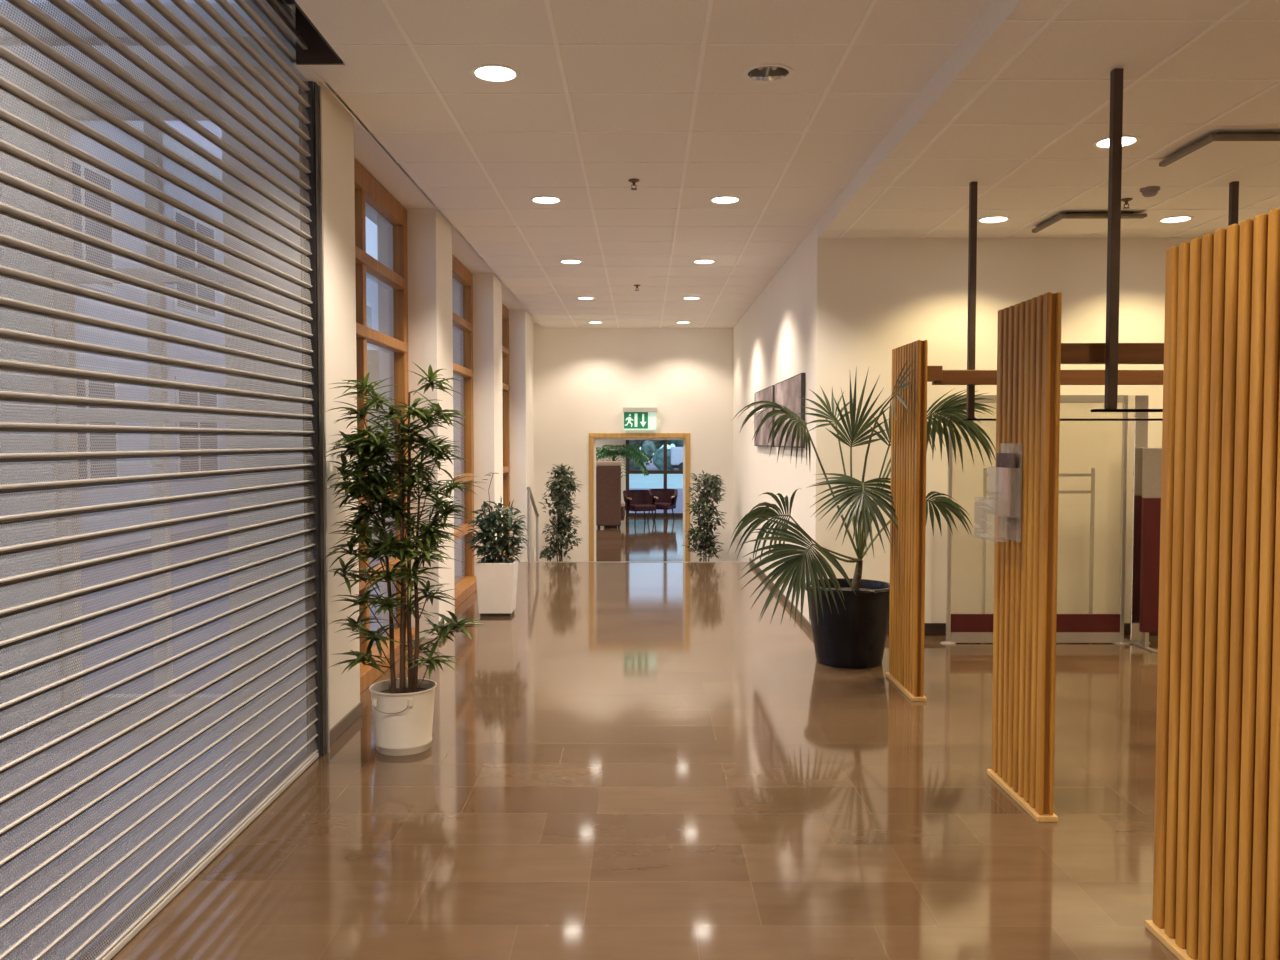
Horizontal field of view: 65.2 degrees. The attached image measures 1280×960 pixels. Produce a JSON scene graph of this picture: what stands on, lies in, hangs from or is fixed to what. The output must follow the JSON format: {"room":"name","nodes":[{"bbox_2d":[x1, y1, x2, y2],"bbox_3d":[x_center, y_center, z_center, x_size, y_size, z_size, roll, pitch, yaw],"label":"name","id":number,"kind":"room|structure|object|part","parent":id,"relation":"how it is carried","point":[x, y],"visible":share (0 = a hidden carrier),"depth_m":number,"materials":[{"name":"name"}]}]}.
{"room":"lobby","nodes":[
{"label":"lobby","id":0,"kind":"room"},
{"bbox_2d":[0,0,294,731],"bbox_3d":[-3.852,-0.293,0.961,4.590,3.450,8.320,0,2,0],"label":"wall","id":1,"kind":"structure","parent":0,"point":[292,6],"depth_m":4.99,"materials":[{"name":"white paint"}]},
{"bbox_2d":[220,44,533,750],"bbox_3d":[-1.706,-0.379,9.588,0.430,3.950,9.820,0,2,0],"label":"wall","id":2,"kind":"structure","parent":0,"point":[433,293],"depth_m":5.23,"materials":[{"name":"beige paint"}]},
{"bbox_2d":[49,102,230,710],"bbox_3d":[-2.435,-0.352,5.057,1.000,3.050,0.070,0,2,0],"label":"window","id":3,"kind":"structure","parent":2,"relation":"in","point":[159,540],"depth_m":5.03,"materials":[{"name":"white paint"}]},
{"bbox_2d":[0,0,342,959],"bbox_3d":[-1.448,-0.263,0.832,0.300,3.400,7.675,0,2,0],"label":"roller shutter","id":4,"kind":"object","parent":2,"relation":"attached to","point":[311,48],"visible":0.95,"depth_m":3.11,"materials":[{"name":"grey metal"}]},
{"bbox_3d":[-1.508,-0.260,4.620,0.080,3.100,0.105,0,2,0],"label":"guide rail","id":5,"kind":"part","parent":4,"relation":"part of","materials":[{"name":"metal"}]},
{"bbox_2d":[354,158,414,693],"bbox_3d":[-1.706,-0.360,6.356,0.170,3.165,2.080,0,2,0],"label":"window","id":6,"kind":"structure","parent":2,"relation":"in","point":[368,189],"depth_m":6.58,"materials":[{"name":"brown wood"}]},
{"bbox_2d":[330,615,455,744],"bbox_3d":[-1.491,1.131,7.824,0.012,0.070,6.140,0,2,0],"label":"baseboard","id":7,"kind":"structure","parent":2,"relation":"attached to","point":[355,713],"depth_m":5.09,"materials":[{"name":"wood"}]},
{"bbox_2d":[452,254,476,608],"bbox_3d":[-1.698,-0.468,9.114,0.170,3.165,2.200,0,2,0],"label":"window","id":8,"kind":"structure","parent":2,"relation":"in","point":[466,586],"depth_m":10.06,"materials":[{"name":"brown wood"}]},
{"bbox_2d":[502,303,515,558],"bbox_3d":[-1.689,-0.577,11.902,0.170,3.165,2.140,0,2,0],"label":"window","id":9,"kind":"structure","parent":2,"relation":"in","point":[505,311],"depth_m":12.84,"materials":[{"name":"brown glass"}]},
{"bbox_2d":[367,343,625,529],"bbox_3d":[0.061,-0.525,20.395,10.000,3.400,11.500,0,2,0],"label":"wall","id":10,"kind":"structure","parent":0,"point":[372,350],"depth_m":18.13,"materials":[{"name":"beige paint"}]},
{"bbox_2d":[626,440,682,516],"bbox_3d":[1.853,-0.695,26.037,4.450,3.300,0.070,0,2,0],"label":"window","id":11,"kind":"structure","parent":10,"relation":"in","point":[665,471],"depth_m":26.03,"materials":[{"name":"brown metal"}]},
{"bbox_2d":[180,0,993,327],"bbox_3d":[-0.373,-2.081,5.574,3.420,0.475,17.700,0,2,0],"label":"ceiling","id":12,"kind":"structure","parent":0,"point":[607,94],"depth_m":5.07,"materials":[{"name":"tile"}]},
{"bbox_2d":[470,64,519,82],"bbox_3d":[-0.641,-1.826,4.434,0.220,0.057,0.220,0,2,0],"label":"recessed light","id":13,"kind":"object","parent":12,"relation":"in","point":[491,73],"visible":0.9,"depth_m":4.45,"materials":[{"name":"white paint"}]},
{"bbox_2d":[476,67,514,78],"bbox_3d":[-0.641,-1.809,4.435,0.174,0.003,0.174,0,2,0],"label":"diffuser","id":14,"kind":"object","parent":13,"relation":"attached to","point":[481,72],"depth_m":4.45,"materials":[{"name":"beige plastic"}]},
{"bbox_2d":[530,196,561,203],"bbox_3d":[-0.634,-1.917,6.762,0.220,0.057,0.220,0,2,0],"label":"recessed light","id":15,"kind":"object","parent":12,"relation":"in","point":[538,199],"visible":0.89,"depth_m":6.78,"materials":[{"name":"beige"}]},
{"bbox_2d":[534,197,558,201],"bbox_3d":[-0.634,-1.899,6.763,0.174,0.003,0.174,0,2,0],"label":"diffuser","id":16,"kind":"object","parent":15,"relation":"attached to","point":[536,199],"depth_m":6.77,"materials":[{"name":"beige plastic"}]},
{"bbox_2d":[559,259,582,263],"bbox_3d":[-0.627,-2.007,9.091,0.220,0.057,0.220,0,2,0],"label":"recessed light","id":17,"kind":"object","parent":12,"relation":"in","point":[567,261],"visible":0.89,"depth_m":9.11,"materials":[{"name":"beige plastic"}]},
{"bbox_2d":[562,260,579,262],"bbox_3d":[-0.627,-1.990,9.091,0.174,0.003,0.174,0,2,0],"label":"diffuser","id":18,"kind":"object","parent":17,"relation":"attached to","point":[563,261],"depth_m":9.11,"materials":[{"name":"beige plastic"}]},
{"bbox_2d":[576,297,594,299],"bbox_3d":[-0.621,-2.098,11.419,0.220,0.057,0.220,0,2,0],"label":"recessed light","id":19,"kind":"object","parent":12,"relation":"in","point":[579,298],"visible":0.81,"depth_m":11.48,"materials":[{"name":"beige plastic"}]},
{"bbox_2d":[587,321,602,323],"bbox_3d":[-0.614,-2.189,13.747,0.220,0.057,0.220,0,2,0],"label":"recessed light","id":20,"kind":"object","parent":12,"relation":"in","point":[591,322],"visible":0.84,"depth_m":13.80,"materials":[{"name":"beige plastic"}]},
{"bbox_2d":[628,179,639,189],"bbox_3d":[-0.038,-1.846,6.253,0.070,0.058,0.070,0,2,0],"label":"sprinkler","id":21,"kind":"object","parent":12,"relation":"attached to","point":[633,181],"visible":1,"depth_m":6.24,"materials":[{"name":"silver metal"}]},
{"bbox_2d":[675,321,690,323],"bbox_3d":[0.597,-2.189,13.743,0.220,0.057,0.220,0,2,0],"label":"recessed light","id":22,"kind":"object","parent":12,"relation":"in","point":[680,322],"visible":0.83,"depth_m":13.80,"materials":[{"name":"beige plastic"}]},
{"bbox_2d":[682,297,700,299],"bbox_3d":[0.590,-2.098,11.415,0.220,0.057,0.220,0,2,0],"label":"recessed light","id":23,"kind":"object","parent":12,"relation":"in","point":[684,298],"visible":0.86,"depth_m":11.47,"materials":[{"name":"beige"}]},
{"bbox_2d":[692,259,715,263],"bbox_3d":[0.583,-2.007,9.087,0.220,0.057,0.220,0,2,0],"label":"recessed light","id":24,"kind":"object","parent":12,"relation":"in","point":[701,261],"visible":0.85,"depth_m":9.11,"materials":[{"name":"beige plastic"}]},
{"bbox_2d":[695,260,712,262],"bbox_3d":[0.583,-1.990,9.088,0.174,0.003,0.174,0,2,0],"label":"diffuser","id":25,"kind":"object","parent":24,"relation":"attached to","point":[696,261],"depth_m":9.11,"materials":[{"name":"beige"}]},
{"bbox_2d":[709,196,740,203],"bbox_3d":[0.576,-1.916,6.759,0.220,0.057,0.220,0,2,0],"label":"recessed light","id":26,"kind":"object","parent":12,"relation":"in","point":[718,199],"visible":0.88,"depth_m":6.78,"materials":[{"name":"beige"}]},
{"bbox_2d":[712,197,736,201],"bbox_3d":[0.576,-1.899,6.759,0.174,0.003,0.174,0,2,0],"label":"diffuser","id":27,"kind":"object","parent":26,"relation":"attached to","point":[714,199],"depth_m":6.77,"materials":[{"name":"beige plastic"}]},
{"bbox_2d":[743,64,792,82],"bbox_3d":[0.569,-1.861,4.429,0.220,0.127,0.220,0,2,0],"label":"recessed light","id":28,"kind":"object","parent":12,"relation":"in","point":[762,73],"visible":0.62,"depth_m":4.49,"materials":[{"name":"white paint"}]},
{"bbox_2d":[0,562,1178,959],"bbox_3d":[0.213,1.355,4.511,12.400,0.120,15.310,0,2,0],"label":"floor","id":29,"kind":"structure","parent":0,"point":[629,762],"depth_m":3.95,"materials":[{"name":"tile"}]},
{"bbox_2d":[324,363,485,755],"bbox_3d":[-1.107,0.359,4.771,0.751,1.851,0.671,0,2,0],"label":"potted plant","id":30,"kind":"object","parent":29,"relation":"on","point":[403,708],"visible":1,"depth_m":4.69,"materials":[{"name":"green plant"}]},
{"bbox_3d":[-1.194,0.485,4.752,0.068,1.101,0.031,-1,3,-33],"label":"stem","id":31,"kind":"part","parent":30,"relation":"part of","materials":[{"name":"brown plant"}]},
{"bbox_3d":[-1.153,1.052,4.644,0.190,0.066,0.041,0,2,0],"label":"handle","id":32,"kind":"part","parent":30,"relation":"part of","materials":[{"name":"grey paint"}]},
{"bbox_3d":[-1.127,0.386,4.726,0.029,1.301,0.046,-1,3,-32],"label":"stem","id":33,"kind":"part","parent":30,"relation":"part of","materials":[{"name":"brown plant"}]},
{"bbox_3d":[-1.143,0.347,4.816,0.030,1.370,0.056,0,2,0],"label":"stem","id":34,"kind":"part","parent":30,"relation":"part of","materials":[{"name":"brown plant"}]},
{"bbox_3d":[-1.103,0.309,4.775,0.028,1.451,0.033,0,2,0],"label":"stem","id":35,"kind":"part","parent":30,"relation":"part of","materials":[{"name":"brown plant"}]},
{"bbox_3d":[-1.067,0.560,4.753,0.050,0.951,0.025,1,3,27],"label":"stem","id":36,"kind":"part","parent":30,"relation":"part of","materials":[{"name":"brown plant"}]},
{"bbox_2d":[466,473,528,616],"bbox_3d":[-1.211,0.539,8.463,0.549,1.202,0.573,0,2,0],"label":"potted plant","id":37,"kind":"object","parent":29,"relation":"on","point":[496,579],"visible":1,"depth_m":8.35,"materials":[{"name":"green plant"}]},
{"bbox_2d":[475,559,517,616],"bbox_3d":[-1.211,0.912,8.488,0.324,0.455,0.324,0,2,0],"label":"planter","id":38,"kind":"object","parent":37,"relation":"attached to","point":[496,579],"depth_m":8.34,"materials":[{"name":"white ceramic"}]},
{"bbox_2d":[527,487,538,561],"bbox_3d":[-1.343,0.770,12.599,0.042,1.420,1.070,0,2,0],"label":"handrail","id":39,"kind":"object","parent":29,"relation":"on","point":[529,493],"visible":0.88,"depth_m":12.28,"materials":[{"name":"silver metal"}]},
{"bbox_3d":[-1.345,0.550,12.105,0.032,0.892,0.034,0,2,0],"label":"post","id":40,"kind":"part","parent":39,"relation":"part of","materials":[{"name":"silver metal"}]},
{"bbox_3d":[-1.343,0.280,12.580,0.042,0.440,1.070,0,2,0],"label":"rail","id":41,"kind":"part","parent":39,"relation":"part of","materials":[{"name":"silver metal"}]},
{"bbox_3d":[-1.342,0.964,13.072,0.032,0.995,0.034,0,2,0],"label":"post","id":42,"kind":"part","parent":39,"relation":"part of","materials":[{"name":"silver metal"}]},
{"bbox_2d":[681,470,727,561],"bbox_3d":[0.869,0.653,13.504,0.648,1.583,0.624,1,2,13],"label":"potted ficus","id":43,"kind":"object","parent":29,"relation":"on","point":[707,542],"visible":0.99,"depth_m":13.43,"materials":[{"name":"plant"}]},
{"bbox_3d":[0.871,0.551,13.479,0.049,1.208,0.038,-1,2,-19],"label":"stem","id":44,"kind":"part","parent":43,"relation":"part of","materials":[{"name":"brown plant"}]},
{"bbox_2d":[728,360,995,668],"bbox_3d":[1.474,0.212,6.536,1.277,2.007,1.970,2,3,34],"label":"potted palm","id":45,"kind":"object","parent":29,"relation":"on","point":[849,617],"visible":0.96,"depth_m":6.40,"materials":[{"name":"plant"}]},
{"bbox_2d":[805,578,889,668],"bbox_3d":[1.393,0.952,6.658,0.592,0.519,0.592,0,2,0],"label":"pot","id":46,"kind":"object","parent":45,"relation":"attached to","point":[854,637],"depth_m":6.45,"materials":[{"name":"black plastic"}]},
{"bbox_2d":[886,340,1163,700],"bbox_3d":[2.795,0.222,5.910,2.514,2.035,0.614,0,2,0],"label":"slatted screen","id":47,"kind":"object","parent":29,"relation":"on","point":[909,433],"visible":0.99,"depth_m":5.75,"materials":[{"name":"brown wood"}]},
{"bbox_3d":[1.579,1.228,5.953,0.082,0.022,0.614,0,2,0],"label":"rail","id":48,"kind":"part","parent":47,"relation":"part of","materials":[{"name":"beige wood"}]},
{"bbox_2d":[940,395,1128,644],"bbox_3d":[2.865,0.288,7.228,1.365,1.801,0.110,0,2,0],"label":"glass wall","id":49,"kind":"structure","parent":29,"relation":"on","point":[960,628],"depth_m":7.25,"materials":[{"name":"metal"}]},
{"bbox_3d":[2.238,0.282,7.230,0.028,1.789,0.028,0,2,0],"label":"post","id":50,"kind":"part","parent":49,"relation":"part of","materials":[{"name":"metal"}]},
{"bbox_3d":[2.865,1.142,7.261,1.227,0.077,0.024,0,2,0],"label":"kick plate","id":51,"kind":"part","parent":49,"relation":"part of","materials":[{"name":"grey metal"}]},
{"bbox_3d":[2.865,-0.584,7.194,1.227,0.055,0.024,0,2,0],"label":"rail","id":52,"kind":"part","parent":49,"relation":"part of","materials":[{"name":"black metal"}]},
{"bbox_3d":[3.493,0.282,7.226,0.028,1.789,0.028,0,2,0],"label":"post","id":53,"kind":"part","parent":49,"relation":"part of","materials":[{"name":"metal"}]},
{"bbox_2d":[981,468,1094,613],"bbox_3d":[2.943,0.547,7.398,0.818,1.271,0.022,0,2,0],"label":"metal rack","id":54,"kind":"object","parent":29,"relation":"on","point":[985,474],"visible":0.74,"depth_m":7.38,"materials":[{"name":"silver metal"}]},
{"bbox_2d":[987,292,1163,821],"bbox_3d":[2.789,0.293,4.096,2.514,2.035,0.564,0,2,0],"label":"slatted screen","id":55,"kind":"object","parent":29,"relation":"on","point":[1031,353],"visible":1,"depth_m":4.00,"materials":[{"name":"brown wood"}]},
{"bbox_2d":[977,467,1018,541],"bbox_3d":[1.487,0.048,4.161,0.111,0.400,0.240,0,2,0],"label":"brochure holder","id":56,"kind":"object","parent":55,"relation":"attached to","point":[987,538],"visible":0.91,"depth_m":4.16,"materials":[{"name":"clear plastic"}]},
{"bbox_2d":[998,467,1010,515],"bbox_3d":[1.501,0.047,4.120,0.006,0.195,0.120,0,2,0],"label":"leaflet","id":57,"kind":"object","parent":56,"relation":"in","point":[1004,473],"visible":1,"depth_m":4.11,"materials":[{"name":"white paper"}]},
{"bbox_2d":[996,453,1015,515],"bbox_3d":[1.520,0.015,4.159,0.008,0.255,0.200,0,2,0],"label":"leaflet","id":58,"kind":"object","parent":56,"relation":"in","point":[1004,460],"visible":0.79,"depth_m":4.09,"materials":[{"name":"paper"}]},
{"bbox_3d":[1.573,1.299,4.139,0.082,0.022,0.564,0,2,0],"label":"rail","id":59,"kind":"part","parent":55,"relation":"part of","materials":[{"name":"beige wood"}]},
{"bbox_2d":[1124,395,1149,643],"bbox_3d":[3.616,0.286,7.286,0.162,1.801,0.162,0,2,0],"label":"metal post","id":60,"kind":"object","parent":29,"relation":"on","point":[1137,430],"visible":0.8,"depth_m":7.25,"materials":[{"name":"silver metal"}]},
{"bbox_3d":[3.616,1.180,7.321,0.162,0.012,0.162,0,2,0],"label":"foot plate","id":61,"kind":"part","parent":60,"relation":"part of","materials":[{"name":"metal"}]},
{"bbox_2d":[1134,448,1161,651],"bbox_3d":[4.146,0.485,7.062,1.200,1.421,0.260,0,2,0],"label":"divider","id":62,"kind":"object","parent":29,"relation":"on","point":[1152,457],"visible":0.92,"depth_m":7.04,"materials":[{"name":"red fabric"}]},
{"bbox_3d":[4.146,0.602,7.066,1.200,0.951,0.040,0,2,0],"label":"panel","id":63,"kind":"part","parent":62,"relation":"part of","materials":[{"name":"red fabric"}]},
{"bbox_3d":[4.146,-0.049,7.041,1.200,0.352,0.040,0,2,0],"label":"panel","id":64,"kind":"part","parent":62,"relation":"part of","materials":[{"name":"grey fabric"}]},
{"bbox_2d":[1145,208,1279,959],"bbox_3d":[2.784,0.349,2.650,2.514,2.035,0.669,0,2,0],"label":"slatted screen","id":65,"kind":"object","parent":29,"relation":"on","point":[1216,868],"visible":1,"depth_m":2.67,"materials":[{"name":"brown wood"}]},
{"bbox_3d":[1.568,1.355,2.693,0.082,0.022,0.669,0,2,0],"label":"rail","id":66,"kind":"part","parent":65,"relation":"part of","materials":[{"name":"beige wood"}]},
{"bbox_2d":[534,323,732,561],"bbox_3d":[-0.281,-0.573,14.565,3.550,3.950,0.150,0,2,0],"label":"wall","id":67,"kind":"structure","parent":0,"point":[584,378],"depth_m":14.47,"materials":[{"name":"beige paint"}]},
{"bbox_2d":[589,433,689,561],"bbox_3d":[-0.006,0.359,14.600,1.470,2.085,0.190,0,2,0],"label":"door","id":68,"kind":"structure","parent":67,"relation":"in","point":[593,437],"depth_m":14.51,"materials":[{"name":"brown wood"}]},
{"bbox_2d":[623,407,656,429],"bbox_3d":[0.000,-0.885,14.431,0.493,0.325,0.089,0,2,0],"label":"exit sign","id":69,"kind":"object","parent":67,"relation":"attached to","point":[635,418],"visible":1,"depth_m":14.42,"materials":[{"name":"green plastic"}]},
{"bbox_2d":[596,517,682,561],"bbox_3d":[0.059,1.258,19.569,10.000,0.100,13.590,0,2,0],"label":"floor","id":70,"kind":"structure","parent":0,"point":[661,540],"depth_m":19.61,"materials":[{"name":"stone"}]},
{"bbox_2d":[539,464,581,561],"bbox_3d":[-1.061,0.609,13.466,0.622,1.673,0.682,0,2,0],"label":"potted ficus","id":71,"kind":"object","parent":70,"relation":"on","point":[567,483],"visible":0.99,"depth_m":13.41,"materials":[{"name":"plant"}]},
{"bbox_3d":[-1.087,0.526,13.463,0.049,1.262,0.051,0,2,0],"label":"stem","id":72,"kind":"part","parent":71,"relation":"part of","materials":[{"name":"brown plant"}]},
{"bbox_2d":[596,461,624,527],"bbox_3d":[-0.712,0.318,22.947,0.726,1.516,0.770,0,2,0],"label":"chair","id":73,"kind":"object","parent":70,"relation":"on","point":[610,510],"visible":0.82,"depth_m":22.58,"materials":[{"name":"brown wood"}]},
{"bbox_3d":[-0.672,0.753,23.029,0.646,0.200,0.640,0,2,0],"label":"seat","id":74,"kind":"part","parent":73,"relation":"part of","materials":[{"name":"brown fabric"}]},
{"bbox_3d":[-0.399,0.716,22.967,0.100,0.400,0.600,0,2,0],"label":"armrest","id":75,"kind":"part","parent":73,"relation":"part of","materials":[{"name":"beige wood"}]},
{"bbox_2d":[596,444,651,477],"bbox_3d":[-0.613,0.096,23.773,1.793,1.896,1.762,0,2,0],"label":"potted palm","id":76,"kind":"object","parent":70,"relation":"on","point":[605,452],"visible":0.67,"depth_m":23.54,"materials":[{"name":"green plant"}]},
{"bbox_2d":[623,490,657,523],"bbox_3d":[-0.026,0.643,24.092,0.820,0.782,0.670,-1,3,-28],"label":"armchair","id":77,"kind":"object","parent":70,"relation":"on","point":[635,500],"visible":0.95,"depth_m":24.17,"materials":[{"name":"red fabric"}]},
{"bbox_3d":[-0.076,0.438,24.175,0.820,0.380,0.462,-1,3,-28],"label":"backrest","id":78,"kind":"part","parent":77,"relation":"part of","materials":[{"name":"red fabric"}]},
{"bbox_3d":[0.000,0.663,24.044,0.600,0.140,0.560,-1,3,-28],"label":"seat","id":79,"kind":"part","parent":77,"relation":"part of","materials":[{"name":"red fabric"}]},
{"bbox_2d":[647,489,677,521],"bbox_3d":[0.539,0.619,24.692,0.820,0.782,0.670,1,2,23],"label":"armchair","id":80,"kind":"object","parent":70,"relation":"on","point":[667,498],"visible":0.75,"depth_m":24.81,"materials":[{"name":"red fabric"}]},
{"bbox_3d":[0.580,0.415,24.780,0.820,0.380,0.462,1,2,23],"label":"backrest","id":81,"kind":"part","parent":80,"relation":"part of","materials":[{"name":"red fabric"}]},
{"bbox_3d":[0.518,0.640,24.642,0.600,0.140,0.560,1,2,23],"label":"seat","id":82,"kind":"part","parent":80,"relation":"part of","materials":[{"name":"red fabric"}]},
{"bbox_2d":[732,222,837,622],"bbox_3d":[1.408,-0.434,10.997,0.150,3.950,6.980,0,2,0],"label":"wall","id":83,"kind":"structure","parent":0,"point":[790,329],"depth_m":8.70,"materials":[{"name":"beige paint"}]},
{"bbox_2d":[754,385,774,446],"bbox_3d":[1.312,-0.657,10.559,0.036,0.602,1.600,0,2,0],"label":"framed picture","id":84,"kind":"object","parent":83,"relation":"attached to","point":[767,394],"visible":0.77,"depth_m":10.39},
{"bbox_2d":[749,558,811,632],"bbox_3d":[1.323,1.058,9.835,0.012,0.060,4.540,0,2,0],"label":"baseboard","id":85,"kind":"structure","parent":83,"relation":"attached to","point":[805,621],"depth_m":8.74,"materials":[{"name":"wood"}]},
{"bbox_2d":[774,373,804,447],"bbox_3d":[1.306,-0.588,8.800,0.036,0.602,1.600,0,2,0],"label":"framed picture","id":86,"kind":"object","parent":83,"relation":"attached to","point":[788,392],"visible":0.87,"depth_m":8.50},
{"bbox_2d":[835,238,1201,622],"bbox_3d":[3.848,-0.550,7.568,4.750,3.450,0.150,0,2,0],"label":"wall","id":87,"kind":"structure","parent":0,"point":[892,293],"depth_m":7.48,"materials":[{"name":"beige paint"}]},
{"bbox_2d":[887,623,1157,635],"bbox_3d":[3.772,1.129,7.551,4.900,0.095,0.014,0,2,0],"label":"baseboard","id":88,"kind":"structure","parent":87,"relation":"attached to","point":[930,629],"depth_m":7.55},
{"bbox_2d":[817,0,1279,238],"bbox_3d":[3.607,-1.885,2.077,5.200,0.595,10.720,0,2,0],"label":"ceiling","id":89,"kind":"structure","parent":0,"point":[1017,110],"depth_m":4.71,"materials":[{"name":"tile"}]},
{"bbox_2d":[977,216,1010,223],"bbox_3d":[2.411,-1.799,6.818,0.220,0.057,0.220,0,2,0],"label":"recessed light","id":90,"kind":"object","parent":89,"relation":"in","point":[990,219],"visible":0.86,"depth_m":6.84,"materials":[{"name":"beige"}]},
{"bbox_2d":[981,217,1005,220],"bbox_3d":[2.411,-1.782,6.819,0.174,0.003,0.174,0,2,0],"label":"diffuser","id":91,"kind":"object","parent":90,"relation":"attached to","point":[984,218],"depth_m":6.84,"materials":[{"name":"beige plastic"}]},
{"bbox_2d":[1032,212,1146,232],"bbox_3d":[3.041,-1.751,6.798,0.560,0.050,0.500,0,2,0],"label":"ceiling vent","id":92,"kind":"object","parent":89,"relation":"in","point":[1069,222],"visible":0.86,"depth_m":6.69,"materials":[{"name":"metal"}]},
{"bbox_3d":[3.041,-1.726,6.799,0.520,0.001,0.460,0,2,0],"label":"plate","id":93,"kind":"part","parent":92,"relation":"part of","materials":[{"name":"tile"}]},
{"bbox_2d":[964,181,1238,420],"bbox_3d":[2.918,-1.044,5.865,2.000,1.390,0.060,0,2,0],"label":"hanging rail","id":94,"kind":"object","parent":89,"relation":"hanging from","point":[973,186],"visible":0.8,"depth_m":5.85,"materials":[{"name":"brown metal"}]},
{"bbox_2d":[1092,135,1140,148],"bbox_3d":[2.405,-1.730,5.049,0.220,0.057,0.220,0,2,0],"label":"recessed light","id":95,"kind":"object","parent":89,"relation":"in","point":[1127,140],"visible":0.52,"depth_m":5.06,"materials":[{"name":"beige"}]},
{"bbox_2d":[1098,137,1134,145],"bbox_3d":[2.405,-1.713,5.050,0.174,0.003,0.174,0,2,0],"label":"diffuser","id":96,"kind":"object","parent":95,"relation":"attached to","point":[1126,141],"depth_m":5.06,"materials":[{"name":"beige plastic"}]},
{"bbox_2d":[1091,68,1162,411],"bbox_3d":[2.892,-0.975,4.096,2.040,1.390,0.060,0,2,0],"label":"hanging rail","id":97,"kind":"object","parent":89,"relation":"hanging from","point":[1116,75],"visible":1,"depth_m":4.08,"materials":[{"name":"brown metal"}]},
{"bbox_2d":[1121,198,1132,208],"bbox_3d":[3.039,-1.726,6.248,0.070,0.058,0.070,0,2,0],"label":"sprinkler","id":98,"kind":"object","parent":89,"relation":"attached to","point":[1126,200],"visible":0.97,"depth_m":6.24,"materials":[{"name":"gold metal"}]},
{"bbox_2d":[1140,186,1159,196],"bbox_3d":[3.048,-1.720,5.978,0.110,0.048,0.110,0,2,0],"label":"smoke detector","id":99,"kind":"object","parent":89,"relation":"attached to","point":[1149,191],"visible":1,"depth_m":5.95,"materials":[{"name":"grey plastic"}]},
{"bbox_2d":[1157,216,1193,223],"bbox_3d":[3.651,-1.798,6.814,0.220,0.057,0.220,0,2,0],"label":"recessed light","id":100,"kind":"object","parent":89,"relation":"in","point":[1174,219],"visible":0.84,"depth_m":6.84,"materials":[{"name":"beige plastic"}]},
{"bbox_2d":[1162,217,1188,220],"bbox_3d":[3.651,-1.781,6.815,0.174,0.003,0.174,0,2,0],"label":"diffuser","id":101,"kind":"object","parent":100,"relation":"attached to","point":[1167,218],"depth_m":6.82,"materials":[{"name":"beige plastic"}]},
{"bbox_2d":[1159,133,1279,166],"bbox_3d":[3.055,-1.685,5.099,0.560,0.050,0.500,0,2,0],"label":"ceiling vent","id":102,"kind":"object","parent":89,"relation":"in","point":[1219,149],"visible":1,"depth_m":5.07,"materials":[{"name":"metal"}]},
{"label":"outside","id":103,"kind":"structure","parent":0,"visible":0},
{"bbox_2d":[80,458,682,693],"bbox_3d":[0.216,-0.827,72.022,120.000,0.780,156.000,0,2,0],"label":"ground","id":104,"kind":"structure","parent":103,"point":[636,481],"depth_m":9.73,"materials":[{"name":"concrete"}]},
{"bbox_2d":[71,121,377,552],"bbox_3d":[-9.403,-2.865,28.939,3.220,6.650,34.200,0,2,0],"label":"building","id":105,"kind":"structure","parent":104,"relation":"on","point":[371,281],"depth_m":15.95,"materials":[{"name":"white paint"}]},
{"bbox_2d":[629,440,682,469],"bbox_3d":[3.264,-3.042,72.409,16.934,5.884,5.693,0,2,0],"label":"hedge","id":106,"kind":"object","parent":104,"relation":"on","point":[649,447],"visible":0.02,"depth_m":70.64,"materials":[{"name":"green plant"}]},
{"bbox_2d":[671,447,682,469],"bbox_3d":[4.208,-1.419,68.374,4.200,1.678,1.820,0,2,0],"label":"van","id":107,"kind":"object","parent":104,"relation":"on","point":[676,452],"visible":0.28,"depth_m":67.48,"materials":[{"name":"white paint"}]}
]}

